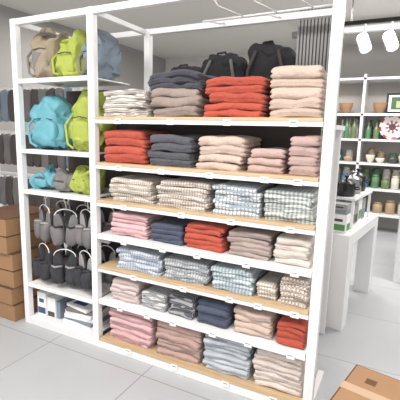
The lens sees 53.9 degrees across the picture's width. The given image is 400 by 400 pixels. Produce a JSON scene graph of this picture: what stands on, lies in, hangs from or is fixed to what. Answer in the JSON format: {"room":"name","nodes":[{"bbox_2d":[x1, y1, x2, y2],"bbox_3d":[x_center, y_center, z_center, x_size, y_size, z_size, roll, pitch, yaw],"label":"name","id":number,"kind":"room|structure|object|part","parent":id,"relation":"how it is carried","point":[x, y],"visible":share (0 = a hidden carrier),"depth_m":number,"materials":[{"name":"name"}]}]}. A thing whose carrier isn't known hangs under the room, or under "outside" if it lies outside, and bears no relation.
{"room":"shop","nodes":[
{"label":"shop","id":0,"kind":"room"},
{"bbox_2d":[0,5,165,215],"bbox_3d":[-3.063,-0.869,4.475,0.100,3.050,9.800,6,11,26],"label":"wall","id":1,"kind":"structure","parent":0,"point":[132,74],"depth_m":5.52,"materials":[{"name":"grey paint"}]},
{"bbox_2d":[0,227,399,399],"bbox_3d":[0.345,1.057,3.068,7.800,0.100,9.900,6,11,26],"label":"floor","id":2,"kind":"structure","parent":0,"point":[37,362],"depth_m":2.62,"materials":[{"name":"tile"}]},
{"bbox_2d":[0,204,56,321],"bbox_3d":[-1.542,0.495,3.316,0.479,0.825,0.499,6,11,26],"label":"cardboard boxes","id":3,"kind":"object","parent":2,"relation":"on","point":[12,305],"visible":0.5,"depth_m":3.08,"materials":[{"name":"beige cardboard"}]},
{"bbox_2d":[0,86,82,213],"bbox_3d":[-1.932,-0.323,4.565,1.440,2.000,0.141,6,11,26],"label":"rack","id":4,"kind":"object","parent":2,"relation":"on","point":[33,98],"visible":0.46,"depth_m":4.50,"materials":[{"name":"white"}]},
{"bbox_2d":[9,0,345,399],"bbox_3d":[-0.225,-0.077,2.672,2.208,2.240,0.640,6,11,26],"label":"shelving unit","id":5,"kind":"object","parent":2,"relation":"on","point":[273,131],"visible":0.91,"depth_m":2.44,"materials":[{"name":"white paint"}]},
{"bbox_2d":[32,241,52,280],"bbox_3d":[-1.183,0.422,2.983,0.220,0.360,0.143,6,11,26],"label":"slippers","id":6,"kind":"object","parent":5,"relation":"on","point":[42,264],"visible":0.94,"depth_m":2.93,"materials":[{"name":"black fabric"}]},
{"bbox_2d":[34,196,52,241],"bbox_3d":[-1.170,0.129,2.951,0.219,0.360,0.147,6,11,26],"label":"slippers","id":7,"kind":"object","parent":5,"relation":"hanging from","point":[42,226],"visible":0.98,"depth_m":2.90,"materials":[{"name":"grey fabric"}]},
{"bbox_2d":[33,166,57,188],"bbox_3d":[-1.125,-0.153,2.955,0.229,0.201,0.230,6,11,26],"label":"bag","id":8,"kind":"object","parent":5,"relation":"on","point":[44,177],"visible":0.68,"depth_m":2.87,"materials":[{"name":"teal fabric"}]},
{"bbox_2d":[26,28,66,77],"bbox_3d":[-1.063,-1.043,2.834,0.270,0.383,0.303,6,11,26],"label":"backpack","id":9,"kind":"object","parent":5,"relation":"on","point":[46,44],"visible":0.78,"depth_m":2.74,"materials":[{"name":"fabric"}]},
{"bbox_2d":[27,90,77,149],"bbox_3d":[-1.054,-0.575,2.883,0.378,0.455,0.332,6,11,26],"label":"backpack","id":10,"kind":"object","parent":5,"relation":"in","point":[48,120],"visible":0.83,"depth_m":2.78,"materials":[{"name":"teal fabric"}]},
{"bbox_2d":[37,290,75,318],"bbox_3d":[-1.120,0.797,3.137,0.220,0.186,0.242,6,11,26],"label":"cartons","id":11,"kind":"object","parent":5,"relation":"on","point":[50,304],"visible":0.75,"depth_m":3.04,"materials":[{"name":"white cardboard"}]},
{"bbox_2d":[53,200,72,228],"bbox_3d":[-1.093,0.098,3.140,0.218,0.360,0.138,6,11,26],"label":"slippers","id":12,"kind":"object","parent":5,"relation":"hanging from","point":[68,213],"visible":0.32,"depth_m":3.10,"materials":[{"name":"grey fabric"}]},
{"bbox_2d":[52,245,74,269],"bbox_3d":[-1.096,0.404,3.190,0.219,0.360,0.137,6,11,26],"label":"slippers","id":13,"kind":"object","parent":5,"relation":"on","point":[66,255],"visible":0.23,"depth_m":3.15,"materials":[{"name":"black fabric"}]},
{"bbox_2d":[50,242,78,286],"bbox_3d":[-0.987,0.453,2.896,0.224,0.359,0.134,3,10,7],"label":"slippers","id":14,"kind":"object","parent":5,"relation":"on","point":[59,275],"visible":0.84,"depth_m":2.87,"materials":[{"name":"black fabric"}]},
{"bbox_2d":[52,169,76,192],"bbox_3d":[-0.970,-0.137,2.876,0.206,0.184,0.222,6,11,26],"label":"bag","id":15,"kind":"object","parent":5,"relation":"on","point":[62,179],"visible":0.69,"depth_m":2.80,"materials":[{"name":"grey fabric"}]},
{"bbox_2d":[50,199,79,245],"bbox_3d":[-0.976,0.159,2.865,0.225,0.359,0.132,3,10,7],"label":"slippers","id":16,"kind":"object","parent":5,"relation":"hanging from","point":[59,234],"visible":0.93,"depth_m":2.84,"materials":[{"name":"grey fabric"}]},
{"bbox_2d":[51,31,86,76],"bbox_3d":[-0.865,-0.994,2.732,0.266,0.337,0.282,5,10,19],"label":"backpack","id":17,"kind":"object","parent":5,"relation":"on","point":[68,60],"visible":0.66,"depth_m":2.63,"materials":[{"name":"fabric"}]},
{"bbox_2d":[73,248,91,289],"bbox_3d":[-0.806,0.453,2.800,0.225,0.360,0.132,11,13,43],"label":"slippers","id":18,"kind":"object","parent":5,"relation":"on","point":[82,272],"visible":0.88,"depth_m":2.78,"materials":[{"name":"black fabric"}]},
{"bbox_2d":[74,202,90,248],"bbox_3d":[-0.788,0.160,2.766,0.220,0.360,0.132,11,13,43],"label":"slippers","id":19,"kind":"object","parent":5,"relation":"hanging from","point":[82,236],"visible":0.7,"depth_m":2.76,"materials":[{"name":"grey fabric"}]},
{"bbox_2d":[76,202,90,221],"bbox_3d":[-0.894,0.131,3.041,0.217,0.360,0.140,6,11,26],"label":"slippers","id":20,"kind":"object","parent":5,"relation":"hanging from","point":[79,209],"visible":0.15,"depth_m":3.05,"materials":[{"name":"white plastic"}]},
{"bbox_2d":[77,245,90,262],"bbox_3d":[-0.902,0.436,3.095,0.223,0.360,0.137,6,11,26],"label":"slippers","id":21,"kind":"object","parent":5,"relation":"on","point":[79,248],"visible":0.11,"depth_m":3.11,"materials":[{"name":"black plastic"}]},
{"bbox_2d":[63,300,110,330],"bbox_3d":[-0.851,0.847,2.990,0.310,0.151,0.241,6,11,26],"label":"packages","id":22,"kind":"object","parent":5,"relation":"in","point":[78,313],"visible":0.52,"depth_m":2.91,"materials":[{"name":"white paper"}]},
{"bbox_2d":[70,165,106,193],"bbox_3d":[-0.784,-0.150,2.781,0.245,0.209,0.233,6,11,26],"label":"bag","id":23,"kind":"object","parent":5,"relation":"on","point":[80,181],"visible":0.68,"depth_m":2.72,"materials":[{"name":"fabric"}]},
{"bbox_2d":[64,89,117,151],"bbox_3d":[-0.752,-0.549,2.755,0.331,0.448,0.336,6,11,26],"label":"backpack","id":24,"kind":"object","parent":5,"relation":"in","point":[76,127],"visible":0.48,"depth_m":2.67,"materials":[{"name":"fabric"}]},
{"bbox_2d":[78,30,123,78],"bbox_3d":[-0.671,-0.981,2.689,0.218,0.349,0.342,11,13,43],"label":"backpack","id":25,"kind":"object","parent":5,"relation":"on","point":[109,64],"visible":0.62,"depth_m":2.62,"materials":[{"name":"blue fabric"}]},
{"bbox_2d":[100,196,115,242],"bbox_3d":[-0.702,0.132,2.943,0.219,0.360,0.137,6,11,26],"label":"slippers","id":26,"kind":"object","parent":5,"relation":"hanging from","point":[105,226],"visible":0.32,"depth_m":2.91,"materials":[{"name":"grey fabric"}]},
{"bbox_2d":[101,244,117,281],"bbox_3d":[-0.705,0.438,2.993,0.231,0.360,0.137,6,11,26],"label":"slippers","id":27,"kind":"object","parent":5,"relation":"on","point":[109,277],"visible":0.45,"depth_m":2.96,"materials":[{"name":"black fabric"}]},
{"bbox_2d":[110,276,154,304],"bbox_3d":[-0.439,0.592,2.776,0.244,0.166,0.353,6,11,26],"label":"folded towels","id":28,"kind":"object","parent":5,"relation":"on","point":[127,290],"visible":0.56,"depth_m":2.63,"materials":[{"name":"pink fabric"}]},
{"bbox_2d":[103,89,162,116],"bbox_3d":[-0.390,-0.617,2.563,0.343,0.180,0.375,6,11,26],"label":"folded towels","id":29,"kind":"object","parent":5,"relation":"on","point":[127,102],"visible":0.69,"depth_m":2.41,"materials":[{"name":"white fabric"}]},
{"bbox_2d":[109,307,158,348],"bbox_3d":[-0.404,0.847,2.801,0.375,0.239,0.362,6,11,26],"label":"folded towels","id":30,"kind":"object","parent":5,"relation":"on","point":[133,328],"visible":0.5,"depth_m":2.64,"materials":[{"name":"pink fabric"}]},
{"bbox_2d":[104,129,168,163],"bbox_3d":[-0.406,-0.357,2.616,0.349,0.232,0.357,6,11,26],"label":"folded towels","id":31,"kind":"object","parent":5,"relation":"on","point":[126,145],"visible":0.7,"depth_m":2.47,"materials":[{"name":"red fabric"}]},
{"bbox_2d":[111,210,169,239],"bbox_3d":[-0.392,0.143,2.680,0.310,0.168,0.358,6,11,26],"label":"folded towels","id":32,"kind":"object","parent":5,"relation":"on","point":[137,224],"visible":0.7,"depth_m":2.54,"materials":[{"name":"pink fabric"}]},
{"bbox_2d":[109,174,173,204],"bbox_3d":[-0.371,-0.078,2.632,0.351,0.164,0.355,6,11,26],"label":"folded towels","id":33,"kind":"object","parent":5,"relation":"on","point":[138,188],"visible":0.71,"depth_m":2.49,"materials":[{"name":"beige fabric"}]},
{"bbox_2d":[116,244,173,276],"bbox_3d":[-0.329,0.378,2.690,0.376,0.153,0.368,6,11,26],"label":"folded towels","id":34,"kind":"object","parent":5,"relation":"on","point":[150,261],"visible":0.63,"depth_m":2.54,"materials":[{"name":"blue fabric"}]},
{"bbox_2d":[142,285,175,311],"bbox_3d":[-0.224,0.631,2.684,0.205,0.132,0.363,6,11,26],"label":"folded towels","id":35,"kind":"object","parent":5,"relation":"on","point":[156,297],"visible":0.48,"depth_m":2.54,"materials":[{"name":"grey fabric"}]},
{"bbox_2d":[150,216,195,245],"bbox_3d":[-0.140,0.189,2.559,0.245,0.132,0.349,6,11,26],"label":"folded towels","id":36,"kind":"object","parent":5,"relation":"on","point":[171,229],"visible":0.72,"depth_m":2.42,"materials":[{"name":"blue fabric"}]},
{"bbox_2d":[148,134,207,167],"bbox_3d":[-0.108,-0.310,2.471,0.316,0.207,0.366,6,11,26],"label":"folded towels","id":37,"kind":"object","parent":5,"relation":"on","point":[167,149],"visible":0.84,"depth_m":2.32,"materials":[{"name":"fabric"}]},
{"bbox_2d":[156,320,205,363],"bbox_3d":[-0.072,0.882,2.640,0.346,0.242,0.374,6,11,26],"label":"folded towels","id":38,"kind":"object","parent":5,"relation":"on","point":[182,343],"visible":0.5,"depth_m":2.49,"materials":[{"name":"pink fabric"}]},
{"bbox_2d":[147,69,215,116],"bbox_3d":[-0.073,-0.626,2.400,0.384,0.278,0.394,6,11,26],"label":"folded towels","id":39,"kind":"object","parent":5,"relation":"on","point":[180,92],"visible":0.73,"depth_m":2.25,"materials":[{"name":"fabric"}]},
{"bbox_2d":[168,290,201,319],"bbox_3d":[-0.045,0.645,2.588,0.200,0.143,0.354,6,11,26],"label":"folded towels","id":40,"kind":"object","parent":5,"relation":"on","point":[183,304],"visible":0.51,"depth_m":2.45,"materials":[{"name":"grey fabric"}]},
{"bbox_2d":[177,64,203,72],"bbox_3d":[-0.110,-0.841,3.103,0.413,0.439,0.288,6,11,26],"label":"backpack","id":41,"kind":"object","parent":5,"relation":"on","point":[201,70],"visible":0.09,"depth_m":3.03,"materials":[{"name":"fabric"}]},
{"bbox_2d":[163,253,218,284],"bbox_3d":[-0.022,0.415,2.531,0.320,0.144,0.357,6,11,26],"label":"folded towels","id":42,"kind":"object","parent":5,"relation":"on","point":[181,267],"visible":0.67,"depth_m":2.38,"materials":[{"name":"fabric"}]},
{"bbox_2d":[156,176,228,211],"bbox_3d":[-0.033,-0.048,2.471,0.375,0.178,0.369,6,11,26],"label":"folded towels","id":43,"kind":"object","parent":5,"relation":"on","point":[191,193],"visible":0.78,"depth_m":2.32,"materials":[{"name":"beige fabric"}]},
{"bbox_3d":[-0.199,0.090,2.856,2.010,1.750,0.010,6,11,26],"label":"panel","id":44,"kind":"part","parent":5,"relation":"part of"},
{"bbox_2d":[184,220,239,252],"bbox_3d":[0.096,0.199,2.436,0.276,0.167,0.362,6,11,26],"label":"folded towels","id":45,"kind":"object","parent":5,"relation":"on","point":[204,235],"visible":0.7,"depth_m":2.30,"materials":[{"name":"red fabric"}]},
{"bbox_2d":[197,296,236,328],"bbox_3d":[0.147,0.660,2.482,0.228,0.161,0.350,6,11,26],"label":"folded towels","id":46,"kind":"object","parent":5,"relation":"on","point":[216,312],"visible":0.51,"depth_m":2.34,"materials":[{"name":"blue fabric"}]},
{"bbox_2d":[203,51,245,76],"bbox_3d":[0.167,-0.841,2.956,0.417,0.516,0.286,6,11,26],"label":"backpack","id":47,"kind":"object","parent":5,"relation":"on","point":[231,65],"visible":0.3,"depth_m":2.87,"materials":[{"name":"fabric"}]},
{"bbox_2d":[196,135,261,171],"bbox_3d":[0.180,-0.278,2.317,0.306,0.208,0.359,6,11,26],"label":"folded towels","id":48,"kind":"object","parent":5,"relation":"on","point":[222,152],"visible":0.84,"depth_m":2.18,"materials":[{"name":"beige fabric"}]},
{"bbox_2d":[202,333,256,379],"bbox_3d":[0.226,0.910,2.484,0.317,0.249,0.368,6,11,26],"label":"folded towels","id":49,"kind":"object","parent":5,"relation":"on","point":[225,356],"visible":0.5,"depth_m":2.33,"materials":[{"name":"grey fabric"}]},
{"bbox_2d":[203,76,273,116],"bbox_3d":[0.250,-0.570,2.240,0.360,0.229,0.363,6,11,26],"label":"folded towels","id":50,"kind":"object","parent":5,"relation":"on","point":[249,96],"visible":0.81,"depth_m":2.09,"materials":[{"name":"red fabric"}]},
{"bbox_2d":[210,261,269,295],"bbox_3d":[0.254,0.438,2.398,0.276,0.156,0.372,6,11,26],"label":"folded towels","id":51,"kind":"object","parent":5,"relation":"on","point":[234,278],"visible":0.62,"depth_m":2.25,"materials":[{"name":"fabric"}]},
{"bbox_2d":[212,180,274,218],"bbox_3d":[0.269,-0.015,2.317,0.302,0.180,0.351,6,11,26],"label":"folded towels","id":52,"kind":"object","parent":5,"relation":"on","point":[232,197],"visible":0.8,"depth_m":2.18,"materials":[{"name":"blue fabric"}]},
{"bbox_2d":[227,226,283,260],"bbox_3d":[0.343,0.229,2.315,0.273,0.158,0.354,6,11,26],"label":"folded towels","id":53,"kind":"object","parent":5,"relation":"on","point":[252,242],"visible":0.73,"depth_m":2.18,"materials":[{"name":"fabric"}]},
{"bbox_2d":[234,304,282,339],"bbox_3d":[0.371,0.682,2.378,0.257,0.160,0.372,6,11,26],"label":"folded towels","id":54,"kind":"object","parent":5,"relation":"on","point":[249,320],"visible":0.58,"depth_m":2.24,"materials":[{"name":"beige fabric"}]},
{"bbox_2d":[242,40,295,79],"bbox_3d":[0.483,-0.836,2.799,0.438,0.557,0.294,6,11,26],"label":"backpack","id":55,"kind":"object","parent":5,"relation":"on","point":[262,60],"visible":0.42,"depth_m":2.70,"materials":[{"name":"fabric"}]},
{"bbox_2d":[247,147,292,173],"bbox_3d":[0.417,-0.225,2.215,0.212,0.140,0.358,6,11,26],"label":"folded towels","id":56,"kind":"object","parent":5,"relation":"on","point":[274,160],"visible":0.87,"depth_m":2.07,"materials":[{"name":"pink fabric"}]},
{"bbox_2d":[256,271,284,300],"bbox_3d":[0.437,0.484,2.308,0.121,0.097,0.349,6,11,26],"label":"folded towels","id":57,"kind":"object","parent":5,"relation":"on","point":[268,287],"visible":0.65,"depth_m":2.18,"materials":[{"name":"beige fabric"}]},
{"bbox_2d":[252,348,305,396],"bbox_3d":[0.502,0.948,2.345,0.302,0.237,0.355,6,11,26],"label":"folded towels","id":58,"kind":"object","parent":5,"relation":"on","point":[273,370],"visible":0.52,"depth_m":2.20,"materials":[{"name":"beige fabric"}]},
{"bbox_2d":[264,184,318,224],"bbox_3d":[0.536,0.015,2.186,0.291,0.175,0.369,6,11,26],"label":"folded towels","id":59,"kind":"object","parent":5,"relation":"on","point":[286,202],"visible":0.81,"depth_m":2.05,"materials":[{"name":"grey fabric"}]},
{"bbox_2d":[276,314,308,349],"bbox_3d":[0.568,0.711,2.279,0.179,0.146,0.358,6,11,26],"label":"folded towels","id":60,"kind":"object","parent":5,"relation":"on","point":[292,332],"visible":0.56,"depth_m":2.14,"materials":[{"name":"red fabric"}]},
{"bbox_2d":[273,232,314,268],"bbox_3d":[0.555,0.253,2.207,0.206,0.158,0.357,6,11,26],"label":"folded towels","id":61,"kind":"object","parent":5,"relation":"on","point":[297,249],"visible":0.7,"depth_m":2.07,"materials":[{"name":"beige fabric"}]},
{"bbox_2d":[277,273,311,309],"bbox_3d":[0.572,0.469,2.234,0.173,0.164,0.359,6,11,26],"label":"folded towels","id":62,"kind":"object","parent":5,"relation":"on","point":[295,291],"visible":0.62,"depth_m":2.09,"materials":[{"name":"beige fabric"}]},
{"bbox_2d":[269,65,327,117],"bbox_3d":[0.543,-0.556,2.089,0.286,0.270,0.360,6,11,26],"label":"folded towels","id":63,"kind":"object","parent":5,"relation":"on","point":[297,91],"visible":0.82,"depth_m":1.95,"materials":[{"name":"beige fabric"}]},
{"bbox_2d":[288,135,322,176],"bbox_3d":[0.591,-0.241,2.110,0.169,0.212,0.344,6,11,26],"label":"folded towels","id":64,"kind":"object","parent":5,"relation":"on","point":[305,152],"visible":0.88,"depth_m":1.97,"materials":[{"name":"pink fabric"}]},
{"bbox_2d":[319,125,344,333],"bbox_3d":[0.314,0.209,3.064,1.380,1.570,0.340,6,11,26],"label":"display rack","id":65,"kind":"object","parent":2,"relation":"on","point":[338,133],"visible":0.19,"depth_m":2.88,"materials":[{"name":"white"}]},
{"bbox_2d":[295,6,344,119],"bbox_3d":[0.762,-0.859,2.549,0.286,0.728,0.020,6,11,26],"label":"slatted panel","id":66,"kind":"object","parent":65,"relation":"on","point":[313,35],"visible":0.19,"depth_m":2.53,"materials":[{"name":"grey"}]},
{"bbox_2d":[325,213,378,330],"bbox_3d":[1.019,0.526,3.709,0.970,0.765,1.070,8,12,34],"label":"display table","id":67,"kind":"object","parent":2,"relation":"on","point":[364,231],"visible":0.48,"depth_m":3.09,"materials":[{"name":"white wood"}]},
{"bbox_2d":[333,201,350,232],"bbox_3d":[0.982,0.116,3.166,0.422,0.221,0.112,8,12,34],"label":"cartons","id":68,"kind":"object","parent":67,"relation":"on","point":[342,218],"visible":0.27,"depth_m":3.04,"materials":[{"name":"white cardboard"}]},
{"bbox_2d":[336,198,365,223],"bbox_3d":[1.269,0.077,3.498,0.272,0.200,0.527,8,12,34],"label":"cartons","id":69,"kind":"object","parent":67,"relation":"on","point":[359,207],"visible":0.31,"depth_m":3.44,"materials":[{"name":"white cardboard"}]},
{"bbox_2d":[336,190,372,228],"bbox_3d":[1.173,0.040,3.557,0.580,0.249,0.640,8,12,34],"label":"shelf","id":70,"kind":"object","parent":67,"relation":"on","point":[362,194],"visible":0.43,"depth_m":3.21,"materials":[{"name":"white wood"}]},
{"bbox_2d":[337,175,359,196],"bbox_3d":[1.212,-0.122,3.259,0.155,0.170,0.160,0,10,-11],"label":"cooking pot","id":71,"kind":"object","parent":70,"relation":"on","point":[346,187],"visible":0.86,"depth_m":3.21,"materials":[{"name":"black"}]},
{"bbox_2d":[339,171,365,193],"bbox_3d":[1.330,-0.160,3.441,0.165,0.190,0.165,0,10,-10],"label":"cooking pot","id":72,"kind":"object","parent":70,"relation":"on","point":[354,178],"visible":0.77,"depth_m":3.38,"materials":[{"name":"silver metal"}]},
{"bbox_2d":[350,168,369,190],"bbox_3d":[1.444,-0.190,3.602,0.161,0.200,0.155,0,10,-9],"label":"cooking pot","id":73,"kind":"object","parent":70,"relation":"on","point":[361,175],"visible":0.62,"depth_m":3.55,"materials":[{"name":"silver metal"}]},
{"bbox_2d":[330,364,399,399],"bbox_3d":[0.927,1.088,1.770,0.608,0.305,0.446,9,12,38],"label":"cardboard box","id":74,"kind":"object","parent":2,"relation":"on","point":[362,383],"visible":1,"depth_m":1.91,"materials":[{"name":"brown cardboard"}]},
{"bbox_2d":[337,74,399,229],"bbox_3d":[3.287,-0.678,6.085,3.440,2.450,0.470,6,11,26],"label":"wall shelving","id":75,"kind":"object","parent":2,"relation":"on","point":[365,91],"visible":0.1,"depth_m":6.44,"materials":[{"name":"white wood"}]},
{"bbox_2d":[339,103,352,112],"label":"flower pot","id":76,"kind":"object","parent":75,"relation":"in","point":[344,107],"depth_m":6.32,"materials":[{"name":"brown ceramic"}]},
{"bbox_2d":[336,118,358,138],"label":"glass bottles","id":77,"kind":"object","parent":75,"relation":"in","point":[350,131],"depth_m":6.32,"materials":[{"name":"green glass"}]},
{"bbox_2d":[338,166,399,189],"bbox_3d":[3.225,-0.311,6.150,3.164,0.300,0.294,6,11,26],"label":"jars","id":78,"kind":"object","parent":75,"relation":"in","point":[375,181],"visible":0.51,"depth_m":6.26,"materials":[{"name":"green glass"}]},
{"bbox_2d":[339,148,399,163],"bbox_3d":[3.227,-0.664,6.078,3.183,0.221,0.320,6,11,26],"label":"bowls","id":79,"kind":"object","parent":75,"relation":"in","point":[370,157],"visible":0.43,"depth_m":6.29,"materials":[{"name":"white ceramic"}]},
{"bbox_2d":[365,120,380,138],"label":"glass bottles","id":80,"kind":"object","parent":75,"relation":"in","point":[369,133],"depth_m":6.17,"materials":[{"name":"green glass"}]},
{"bbox_2d":[373,102,386,112],"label":"flower pot","id":81,"kind":"object","parent":75,"relation":"in","point":[379,107],"depth_m":6.09,"materials":[{"name":"brown ceramic"}]},
{"bbox_2d":[363,195,399,214],"bbox_3d":[3.244,0.099,6.156,3.305,0.290,0.150,6,11,26],"label":"jars","id":82,"kind":"object","parent":75,"relation":"in","point":[377,207],"visible":0.31,"depth_m":6.26,"materials":[{"name":"brown ceramic"}]},
{"bbox_2d":[379,116,399,138],"bbox_3d":[2.970,-1.126,6.072,0.370,0.370,0.042,6,11,26],"label":"serving plate","id":83,"kind":"object","parent":75,"relation":"on","point":[389,127],"visible":0.91,"depth_m":6.09,"materials":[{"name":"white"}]},
{"bbox_2d":[385,93,399,112],"bbox_3d":[3.104,-1.467,5.970,0.500,0.305,0.040,6,11,26],"label":"framed picture","id":84,"kind":"object","parent":75,"relation":"on","point":[393,99],"visible":0.86,"depth_m":6.02,"materials":[{"name":"black"}]},
{"bbox_2d":[393,214,399,282],"bbox_3d":[2.738,0.487,4.239,1.100,0.750,0.900,6,11,26],"label":"display table","id":85,"kind":"object","parent":2,"relation":"on","point":[396,275],"visible":1,"depth_m":4.11,"materials":[{"name":"white"}]},
{"bbox_2d":[0,0,399,58],"bbox_3d":[0.424,-2.047,2.537,7.800,0.100,9.900,6,11,26],"label":"ceiling","id":86,"kind":"structure","parent":0,"point":[242,39],"depth_m":5.53,"materials":[{"name":"white paint"}]},
{"bbox_2d":[344,0,399,53],"bbox_3d":[2.952,-1.831,3.815,3.000,0.628,0.213,6,11,26],"label":"track lights","id":87,"kind":"object","parent":86,"relation":"hanging from","point":[389,38],"visible":0.98,"depth_m":4.32,"materials":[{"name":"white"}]},
{"bbox_2d":[165,42,399,77],"bbox_3d":[2.619,-1.175,7.110,7.800,3.050,0.100,6,11,26],"label":"wall","id":88,"kind":"structure","parent":0,"point":[378,62],"depth_m":6.79,"materials":[{"name":"grey paint"}]},
{"bbox_2d":[292,22,399,38],"bbox_3d":[3.236,-2.183,4.640,4.300,0.200,0.100,6,11,26],"label":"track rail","id":89,"kind":"object","parent":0,"point":[382,27],"depth_m":5.12,"materials":[{"name":"white metal"}]}
]}

